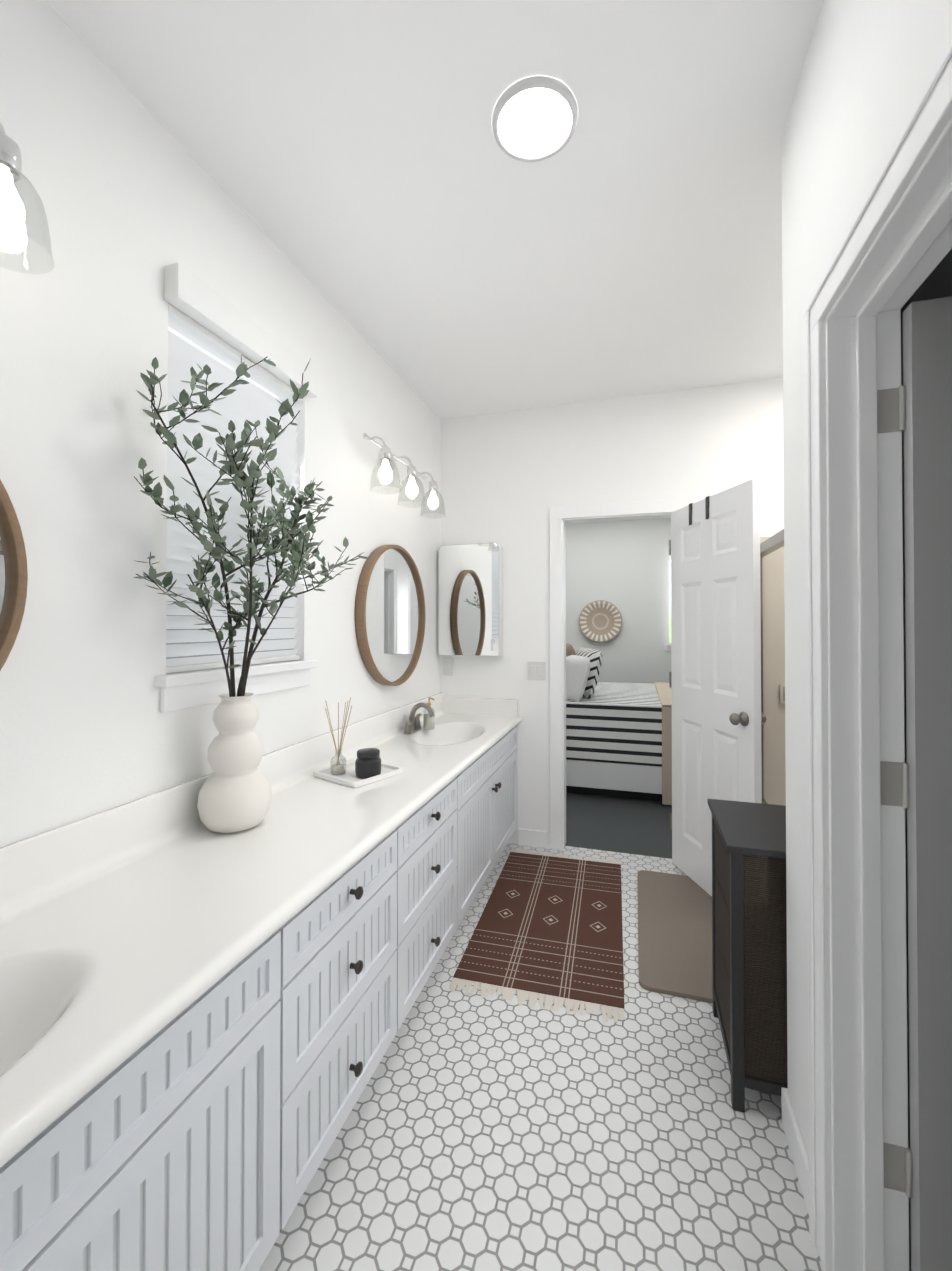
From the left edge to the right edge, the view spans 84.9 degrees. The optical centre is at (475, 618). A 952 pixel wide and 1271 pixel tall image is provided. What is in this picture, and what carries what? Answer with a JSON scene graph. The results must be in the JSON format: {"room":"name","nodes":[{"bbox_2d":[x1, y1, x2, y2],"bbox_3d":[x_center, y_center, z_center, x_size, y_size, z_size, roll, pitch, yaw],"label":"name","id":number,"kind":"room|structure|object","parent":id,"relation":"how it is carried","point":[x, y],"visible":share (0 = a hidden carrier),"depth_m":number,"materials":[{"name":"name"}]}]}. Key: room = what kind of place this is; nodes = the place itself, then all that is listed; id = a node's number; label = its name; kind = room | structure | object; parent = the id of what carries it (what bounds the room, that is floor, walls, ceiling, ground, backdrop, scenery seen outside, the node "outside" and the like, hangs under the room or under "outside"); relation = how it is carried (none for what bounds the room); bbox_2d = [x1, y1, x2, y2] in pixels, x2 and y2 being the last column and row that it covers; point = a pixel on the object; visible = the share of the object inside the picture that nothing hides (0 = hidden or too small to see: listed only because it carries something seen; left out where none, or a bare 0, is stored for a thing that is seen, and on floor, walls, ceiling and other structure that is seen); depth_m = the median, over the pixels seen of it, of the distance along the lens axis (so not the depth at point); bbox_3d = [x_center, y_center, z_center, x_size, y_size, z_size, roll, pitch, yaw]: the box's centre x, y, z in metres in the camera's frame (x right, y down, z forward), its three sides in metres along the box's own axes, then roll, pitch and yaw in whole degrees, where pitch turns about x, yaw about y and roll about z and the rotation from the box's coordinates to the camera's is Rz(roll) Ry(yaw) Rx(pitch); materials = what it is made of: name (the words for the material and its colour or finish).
{"room":"bathroom","nodes":[
{"label":"bathroom","id":0,"kind":"room"},
{"bbox_2d":[0,0,440,847],"bbox_3d":[-0.845,0.028,1.681,0.150,2.735,3.700,0,-1,17],"label":"wall","id":1,"kind":"structure","parent":0,"point":[136,198],"depth_m":1.29,"materials":[{"name":"white paint"}]},
{"bbox_2d":[0,480,27,670],"bbox_3d":[-1.042,-0.085,0.689,0.048,0.776,0.776,0,-1,17],"label":"round mirror","id":2,"kind":"object","parent":1,"relation":"attached to","point":[13,577],"visible":1,"depth_m":1.03,"materials":[{"name":"brown wood"}]},
{"bbox_2d":[0,122,53,273],"bbox_3d":[-0.964,-0.810,0.660,0.221,0.292,0.724,0,-1,17],"label":"sconce","id":3,"kind":"object","parent":1,"relation":"attached to","point":[12,211],"visible":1,"depth_m":0.92,"materials":[{"name":"clear glass"}]},
{"bbox_2d":[166,303,304,672],"bbox_3d":[-0.816,-0.373,1.739,0.125,1.061,0.620,0,-1,17],"label":"window blind","id":4,"kind":"object","parent":1,"relation":"attached to","point":[190,646],"visible":0.33,"depth_m":1.64,"materials":[{"name":"white plastic"}]},
{"bbox_2d":[155,659,317,712],"bbox_3d":[-0.784,0.206,1.723,0.140,0.100,0.690,0,-1,17],"label":"trim","id":5,"kind":"structure","parent":1,"relation":"attached to","point":[188,689],"depth_m":1.57,"materials":[{"name":"white paint"}]},
{"bbox_2d":[164,263,317,398],"bbox_3d":[-0.731,-0.912,1.719,0.049,0.095,0.650,0,-1,17],"label":"blind valance","id":6,"kind":"object","parent":1,"relation":"attached to","point":[193,297],"visible":0.98,"depth_m":1.59,"materials":[{"name":"white"}]},
{"bbox_2d":[354,545,425,685],"bbox_3d":[-0.425,-0.018,2.714,0.048,0.730,0.730,0,-1,17],"label":"round mirror","id":7,"kind":"object","parent":1,"relation":"attached to","point":[390,615],"visible":1,"depth_m":2.65,"materials":[{"name":"brown wood"}]},
{"bbox_2d":[363,433,445,517],"bbox_3d":[-0.361,-0.723,2.639,0.221,0.292,0.724,0,-1,17],"label":"sconce","id":8,"kind":"object","parent":1,"relation":"attached to","point":[387,457],"visible":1,"depth_m":2.60,"materials":[{"name":"clear glass"}]},
{"bbox_2d":[438,543,502,655],"bbox_3d":[-0.035,-0.119,3.319,0.403,0.705,0.094,0,-1,17],"label":"mirror","id":9,"kind":"object","parent":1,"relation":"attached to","point":[470,599],"visible":1,"depth_m":3.27,"materials":[{"name":"white"}]},
{"bbox_2d":[45,0,822,418],"bbox_3d":[0.134,-1.381,2.423,4.700,0.100,8.800,0,-1,17],"label":"ceiling","id":10,"kind":"structure","parent":0,"point":[439,248],"depth_m":1.55,"materials":[{"name":"white paint"}]},
{"bbox_2d":[492,76,577,161],"bbox_3d":[0.158,-1.335,1.401,0.230,0.014,0.230,0,-1,17],"label":"recessed light","id":11,"kind":"object","parent":10,"relation":"in","point":[534,116],"visible":1,"depth_m":1.38,"materials":[{"name":"white plastic"}]},
{"bbox_2d":[259,792,823,1270],"bbox_3d":[0.134,1.453,2.392,4.700,0.100,8.800,0,-1,17],"label":"floor","id":12,"kind":"structure","parent":0,"point":[488,1132],"depth_m":1.38,"materials":[{"name":"tile"}]},
{"bbox_2d":[0,692,521,1270],"bbox_3d":[-0.492,0.930,1.626,0.548,0.930,3.574,0,-1,17],"label":"bathroom vanity","id":13,"kind":"object","parent":12,"relation":"on","point":[200,1024],"visible":0.9,"depth_m":1.05,"materials":[{"name":"white paint"}]},
{"bbox_2d":[134,354,370,832],"bbox_3d":[-0.555,-0.056,1.512,0.446,1.298,0.752,0,-1,17],"label":"vase","id":14,"kind":"object","parent":13,"relation":"on","point":[235,793],"visible":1,"depth_m":1.42,"materials":[{"name":"white ceramic"}]},
{"bbox_2d":[313,760,402,787],"bbox_3d":[-0.450,0.588,1.994,0.240,0.020,0.240,0,-1,37],"label":"tray","id":15,"kind":"object","parent":13,"relation":"on","point":[349,778],"visible":0.69,"depth_m":1.94,"materials":[{"name":"white ceramic"}]},
{"bbox_2d":[325,697,351,774],"bbox_3d":[-0.520,0.447,1.994,0.110,0.285,0.100,0,-1,17],"label":"diffuser","id":16,"kind":"object","parent":15,"relation":"on","point":[338,767],"visible":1,"depth_m":1.98,"materials":[{"name":"clear glass"}]},
{"bbox_2d":[355,748,380,778],"bbox_3d":[-0.405,0.542,1.954,0.096,0.094,0.096,0,-1,17],"label":"jar","id":17,"kind":"object","parent":15,"relation":"on","point":[368,763],"visible":0.94,"depth_m":1.92,"materials":[{"name":"black glass"}]},
{"bbox_2d":[404,702,434,733],"bbox_3d":[-0.293,0.529,2.798,0.154,0.157,0.297,0,-1,17],"label":"faucet","id":18,"kind":"object","parent":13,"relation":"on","point":[413,725],"visible":1,"depth_m":2.79,"materials":[{"name":"silver metal"}]},
{"bbox_2d":[423,697,434,729],"bbox_3d":[-0.254,0.519,2.860,0.073,0.176,0.062,0,-1,17],"label":"soap dispenser","id":19,"kind":"object","parent":13,"relation":"on","point":[428,722],"visible":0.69,"depth_m":2.84,"materials":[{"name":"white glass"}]},
{"bbox_2d":[449,848,625,1022],"bbox_3d":[0.368,1.400,2.494,0.652,0.007,1.299,0,-1,15],"label":"rug","id":20,"kind":"object","parent":12,"relation":"on","point":[548,926],"visible":1,"depth_m":2.27,"materials":[{"name":"brown fabric"}]},
{"bbox_2d":[566,643,671,804],"bbox_3d":[1.644,0.831,4.699,2.070,1.195,1.620,0,-1,17],"label":"bed","id":21,"kind":"object","parent":12,"relation":"on","point":[618,739],"visible":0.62,"depth_m":4.07,"materials":[{"name":"white fabric"}]},
{"bbox_2d":[637,870,712,1002],"bbox_3d":[0.941,1.395,2.372,0.385,0.015,0.970,0,-1,17],"label":"bath mat","id":22,"kind":"object","parent":12,"relation":"on","point":[675,934],"visible":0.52,"depth_m":2.27,"materials":[{"name":"beige fabric"}]},
{"bbox_2d":[707,799,787,1112],"bbox_3d":[0.949,1.020,1.617,0.367,0.750,0.420,0,-1,17],"label":"base cabinet","id":23,"kind":"object","parent":12,"relation":"on","point":[749,949],"visible":0.4,"depth_m":1.47,"materials":[{"name":"black paint"}]},
{"bbox_2d":[760,529,784,803],"bbox_3d":[1.664,0.499,2.015,0.828,1.800,1.572,0,-1,17],"label":"shower enclosure","id":24,"kind":"object","parent":12,"relation":"on","point":[772,544],"visible":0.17,"depth_m":2.83,"materials":[{"name":"white"}]},
{"bbox_2d":[440,377,783,843],"bbox_3d":[0.295,0.046,3.330,4.470,2.735,0.120,0,-1,17],"label":"wall","id":25,"kind":"structure","parent":0,"point":[509,479],"depth_m":3.22,"materials":[{"name":"white paint"}]},
{"bbox_2d":[443,658,452,675],"bbox_3d":[-0.183,0.314,3.405,0.070,0.114,0.008,0,-1,17],"label":"electrical outlet plate","id":26,"kind":"object","parent":25,"relation":"attached to","point":[448,666],"visible":1,"depth_m":3.40,"materials":[{"name":"white plastic"}]},
{"bbox_2d":[527,661,545,679],"bbox_3d":[0.376,0.323,3.234,0.115,0.114,0.009,0,-1,17],"label":"switch plate","id":27,"kind":"object","parent":25,"relation":"attached to","point":[536,670],"visible":1,"depth_m":3.23,"materials":[{"name":"white plastic"}]},
{"bbox_2d":[669,479,765,895],"bbox_3d":[1.200,0.384,2.633,0.378,2.004,0.648,0,-1,17],"label":"bedroom door","id":28,"kind":"structure","parent":25,"relation":"in","point":[718,717],"depth_m":2.59,"materials":[{"name":"white paint"}]},
{"bbox_2d":[566,518,670,682],"bbox_3d":[1.360,0.080,6.435,4.700,2.735,0.120,0,-1,17],"label":"wall","id":29,"kind":"structure","parent":0,"point":[623,567],"depth_m":6.22,"materials":[{"name":"white paint"}]},
{"bbox_2d":[579,600,621,641],"bbox_3d":[1.505,0.031,6.293,0.510,0.510,0.058,0,-1,17],"label":"wall basket","id":30,"kind":"object","parent":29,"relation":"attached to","point":[600,620],"visible":1,"depth_m":6.30,"materials":[{"name":"beige wicker"}]},
{"bbox_2d":[664,645,670,650],"bbox_3d":[2.600,0.337,5.971,0.820,0.070,0.040,0,-1,17],"label":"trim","id":31,"kind":"structure","parent":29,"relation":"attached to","point":[667,647],"depth_m":6.08,"materials":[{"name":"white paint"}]},
{"bbox_2d":[669,555,670,643],"bbox_3d":[2.626,-0.227,6.063,0.700,1.060,0.120,0,-1,17],"label":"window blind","id":32,"kind":"object","parent":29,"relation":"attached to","point":[670,596],"visible":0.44,"depth_m":6.22,"materials":[{"name":"white"}]},
{"bbox_2d":[781,0,951,1156],"bbox_3d":[0.625,0.015,0.465,0.130,2.735,1.990,0,-1,17],"label":"wall","id":33,"kind":"structure","parent":0,"point":[866,65],"depth_m":1.19,"materials":[{"name":"white paint"}]},
{"bbox_2d":[518,26,951,1270],"bbox_3d":[0.516,0.340,1.813,1.326,2.115,2.888,0,-1,17],"label":"trim","id":34,"kind":"structure","parent":33,"relation":"attached to","point":[890,250],"depth_m":1.08,"materials":[{"name":"white paint"}]},
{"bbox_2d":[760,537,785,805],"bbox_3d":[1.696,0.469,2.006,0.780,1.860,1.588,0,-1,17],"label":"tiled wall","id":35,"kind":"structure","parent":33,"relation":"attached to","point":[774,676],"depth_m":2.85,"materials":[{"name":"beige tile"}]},
{"bbox_2d":[901,249,951,1270],"bbox_3d":[1.100,0.013,0.258,0.898,2.734,1.868,0,-1,17],"label":"wall","id":36,"kind":"structure","parent":0,"point":[936,283],"depth_m":1.24,"materials":[{"name":"grey paint"}]},
{"bbox_2d":[877,386,912,1197],"bbox_3d":[0.856,0.344,1.065,0.051,1.640,0.012,0,-1,17],"label":"door hinges","id":37,"kind":"object","parent":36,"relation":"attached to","point":[894,776],"depth_m":1.06,"materials":[{"name":"grey metal"}]},
{"bbox_2d":[903,296,951,1270],"bbox_3d":[1.231,0.367,0.936,0.745,2.000,0.161,0,-1,17],"label":"door","id":38,"kind":"structure","parent":36,"relation":"in","point":[927,354],"depth_m":1.02,"materials":[{"name":"grey wood"}]}
]}

